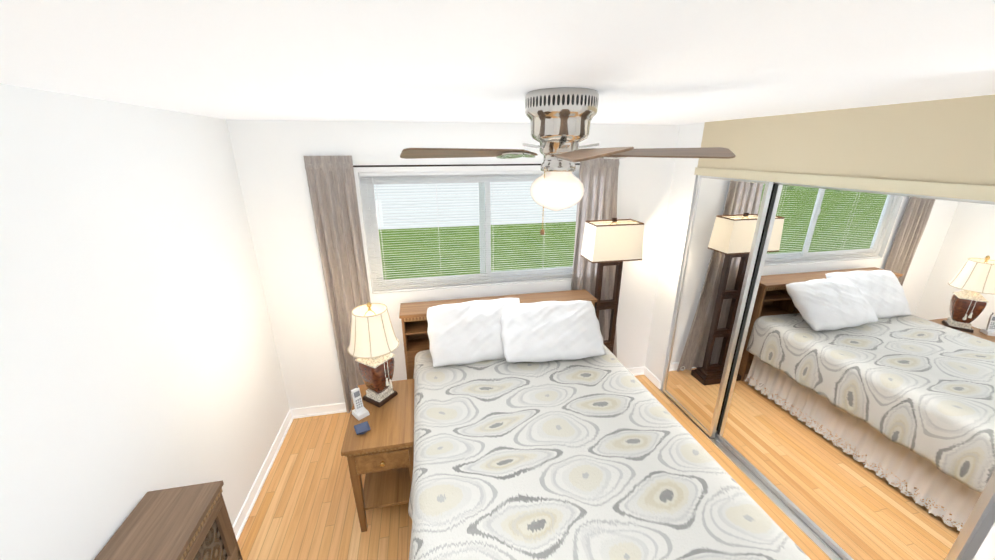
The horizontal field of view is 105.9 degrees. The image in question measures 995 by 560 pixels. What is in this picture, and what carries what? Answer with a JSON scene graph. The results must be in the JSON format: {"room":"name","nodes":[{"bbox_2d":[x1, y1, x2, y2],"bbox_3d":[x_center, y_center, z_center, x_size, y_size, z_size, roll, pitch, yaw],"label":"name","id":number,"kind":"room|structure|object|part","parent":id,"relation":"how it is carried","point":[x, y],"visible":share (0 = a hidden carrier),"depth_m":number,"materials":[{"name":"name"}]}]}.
{"room":"bedroom","nodes":[
{"label":"bedroom","id":0,"kind":"room"},
{"bbox_2d":[0,83,289,559],"bbox_3d":[-1.568,0.608,1.377,0.140,2.440,3.615,-4,19,-11],"label":"wall","id":1,"kind":"structure","parent":0,"point":[139,359],"depth_m":1.54,"materials":[{"name":"paint"}]},
{"bbox_2d":[233,409,293,540],"bbox_3d":[-1.485,1.713,1.778,0.025,0.088,3.335,-4,19,-11],"label":"baseboard","id":2,"kind":"structure","parent":1,"relation":"attached to","point":[246,509],"depth_m":2.65,"materials":[{"name":"white wood"}]},
{"bbox_2d":[226,119,679,408],"bbox_3d":[0.257,-0.098,3.401,4.290,2.440,0.140,-4,19,-11],"label":"wall","id":3,"kind":"structure","parent":0,"point":[269,155],"depth_m":2.99,"materials":[{"name":"paint"}]},
{"bbox_2d":[304,156,619,412],"bbox_3d":[-0.070,0.063,3.263,2.650,2.183,0.087,-4,19,-11],"label":"curtains","id":4,"kind":"object","parent":3,"relation":"attached to","point":[332,191],"visible":0.62,"depth_m":3.02,"materials":[{"name":"fabric"}]},
{"bbox_3d":[-0.191,-0.895,2.923,2.380,0.050,0.054,-4,19,-11],"label":"rod","id":5,"kind":"part","parent":4,"relation":"part of","materials":[{"name":"grey metal"}]},
{"bbox_2d":[291,366,644,418],"bbox_3d":[-0.130,1.067,3.633,3.437,0.088,0.025,-4,19,-11],"label":"baseboard","id":6,"kind":"structure","parent":3,"relation":"attached to","point":[326,409],"depth_m":3.36,"materials":[{"name":"white wood"}]},
{"bbox_2d":[359,170,578,290],"bbox_3d":[-0.049,-0.437,3.229,2.060,0.975,0.070,-4,19,-11],"label":"window","id":7,"kind":"structure","parent":3,"relation":"in","point":[368,205],"depth_m":3.13,"materials":[{"name":"white plastic"}]},
{"bbox_2d":[359,170,578,292],"bbox_3d":[-0.037,-0.418,3.171,2.048,0.969,0.036,-4,19,-11],"label":"window blinds","id":8,"kind":"object","parent":7,"relation":"attached to","point":[372,174],"visible":0.73,"depth_m":3.14,"materials":[{"name":"white plastic"}]},
{"bbox_2d":[0,0,994,124],"bbox_3d":[0.531,-0.746,1.360,4.430,0.120,3.615,-4,19,-11],"label":"ceiling","id":9,"kind":"structure","parent":0,"point":[672,62],"depth_m":0.83,"materials":[{"name":"paint"}]},
{"bbox_2d":[400,87,735,234],"bbox_3d":[0.219,-0.433,1.441,1.145,0.521,1.147,-4,19,-11],"label":"fan","id":10,"kind":"object","parent":9,"relation":"hanging from","point":[560,119],"visible":1,"depth_m":1.33,"materials":[{"name":"silver metal"}]},
{"bbox_3d":[0.236,-0.353,1.494,0.214,0.160,0.214,-4,19,-11],"label":"globe","id":11,"kind":"part","parent":10,"relation":"part of","materials":[{"name":"white glass"}]},
{"bbox_3d":[0.228,-0.552,1.413,0.484,0.277,0.484,-4,19,-11],"label":"motor","id":12,"kind":"part","parent":10,"relation":"part of","materials":[{"name":"silver metal"}]},
{"bbox_2d":[237,375,830,559],"bbox_3d":[0.536,1.673,2.199,4.430,0.120,3.615,-4,19,-11],"label":"floor","id":13,"kind":"structure","parent":0,"point":[304,507],"depth_m":2.48,"materials":[{"name":"brown wood"}]},
{"bbox_2d":[94,480,242,559],"bbox_3d":[-1.268,1.449,1.363,0.298,0.858,0.904,-4,19,-11],"label":"base cabinet","id":14,"kind":"object","parent":13,"relation":"on","point":[191,522],"visible":1,"depth_m":1.51,"materials":[{"name":"brown wood"}]},
{"bbox_2d":[341,379,413,531],"bbox_3d":[-0.724,1.151,2.522,0.424,0.660,0.654,-4,19,-11],"label":"nightstand","id":15,"kind":"object","parent":13,"relation":"on","point":[380,454],"visible":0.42,"depth_m":2.29,"materials":[{"name":"brown wood"}]},
{"bbox_2d":[351,385,369,420],"bbox_3d":[-0.865,0.759,2.345,0.090,0.194,0.076,17,26,41],"label":"phone","id":16,"kind":"object","parent":15,"relation":"on","point":[360,411],"visible":1,"depth_m":2.35,"materials":[{"name":"white plastic"}]},
{"bbox_2d":[354,421,369,434],"bbox_3d":[-0.805,0.887,2.235,0.081,0.026,0.081,-11,22,-30],"label":"dish","id":17,"kind":"object","parent":15,"relation":"on","point":[362,428],"visible":1,"depth_m":2.25,"materials":[{"name":"blue ceramic"}]},
{"bbox_2d":[347,302,399,407],"bbox_3d":[-0.795,0.463,2.430,0.322,0.698,0.322,-4,19,-11],"label":"table lamp","id":18,"kind":"object","parent":15,"relation":"on","point":[374,343],"visible":1,"depth_m":2.36,"materials":[{"name":"beige fabric"}]},
{"bbox_3d":[-0.795,0.302,2.374,0.322,0.255,0.322,-4,19,-11],"label":"lamp shade","id":19,"kind":"part","parent":18,"relation":"part of","materials":[{"name":"beige fabric"}]},
{"bbox_2d":[399,289,810,559],"bbox_3d":[0.303,0.992,2.251,1.759,1.134,2.509,-4,19,-11],"label":"bed","id":20,"kind":"object","parent":13,"relation":"on","point":[548,426],"visible":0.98,"depth_m":1.97,"materials":[{"name":"white fabric"}]},
{"bbox_2d":[426,297,528,367],"bbox_3d":[-0.147,0.390,2.884,0.768,0.409,0.341,-4,19,-11],"label":"pillow","id":21,"kind":"object","parent":20,"relation":"on","point":[477,333],"depth_m":2.81,"materials":[{"name":"white fabric"}]},
{"bbox_2d":[499,300,605,362],"bbox_3d":[0.412,0.388,2.894,0.790,0.368,0.412,-4,19,-11],"label":"pillow","id":22,"kind":"object","parent":20,"relation":"on","point":[545,331],"depth_m":2.82,"materials":[{"name":"white fabric"}]},
{"bbox_2d":[581,218,643,352],"bbox_3d":[0.971,0.293,3.383,0.450,1.709,0.236,-4,19,-11],"label":"floor lamp","id":23,"kind":"object","parent":13,"relation":"on","point":[616,242],"visible":0.71,"depth_m":3.10,"materials":[{"name":"beige fabric"}]},
{"bbox_3d":[0.969,-0.335,3.165,0.450,0.310,0.236,-4,19,-11],"label":"lamp shade","id":24,"kind":"part","parent":23,"relation":"part of","materials":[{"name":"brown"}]},
{"bbox_2d":[645,95,994,559],"bbox_3d":[1.935,0.368,2.047,0.110,2.440,3.335,-4,19,-11],"label":"wall","id":25,"kind":"structure","parent":0,"point":[947,141],"depth_m":1.99,"materials":[{"name":"paint"}]},
{"bbox_2d":[644,367,660,388],"bbox_3d":[1.877,1.483,2.421,0.013,0.088,3.309,-4,19,-11],"label":"baseboard","id":26,"kind":"structure","parent":25,"relation":"attached to","point":[653,378],"depth_m":3.81,"materials":[{"name":"white wood"}]},
{"bbox_2d":[662,175,773,437],"bbox_3d":[1.690,0.218,3.033,0.035,2.042,0.655,-4,19,-11],"label":"mirrored closet door","id":27,"kind":"structure","parent":25,"relation":"in","point":[728,216],"depth_m":2.95,"materials":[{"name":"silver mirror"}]},
{"bbox_2d":[660,167,994,559],"bbox_3d":[1.847,0.419,2.410,0.103,2.104,2.070,-4,19,-11],"label":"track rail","id":28,"kind":"object","parent":25,"relation":"attached to","point":[968,191],"visible":0.71,"depth_m":2.15,"materials":[{"name":"beige metal"}]},
{"bbox_2d":[715,182,994,559],"bbox_3d":[1.929,0.523,2.151,0.035,2.042,1.390,-4,19,-11],"label":"mirrored closet door","id":29,"kind":"structure","parent":25,"relation":"in","point":[856,420],"depth_m":1.96,"materials":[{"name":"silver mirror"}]},
{"label":"outside","id":30,"kind":"structure","parent":0,"visible":0},
{"bbox_2d":[379,222,575,279],"bbox_3d":[-4.373,-7.541,30.899,90.000,0.100,56.485,-4,19,-11],"label":"ground","id":31,"kind":"structure","parent":30,"point":[554,247],"depth_m":11.86,"materials":[{"name":"green plant"}]},
{"bbox_2d":[375,199,383,226],"bbox_3d":[-6.157,-2.265,13.410,3.960,1.400,0.110,-4,19,-11],"label":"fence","id":32,"kind":"object","parent":31,"relation":"on","point":[379,203],"depth_m":13.72,"materials":[{"name":"white"}]},
{"bbox_2d":[374,181,576,229],"bbox_3d":[-1.311,-6.563,18.066,12.860,6.450,9.800,-4,19,-11],"label":"sky","id":33,"kind":"structure","parent":31,"relation":"on","point":[402,199],"depth_m":14.98,"materials":[{"name":"white"}]}
]}

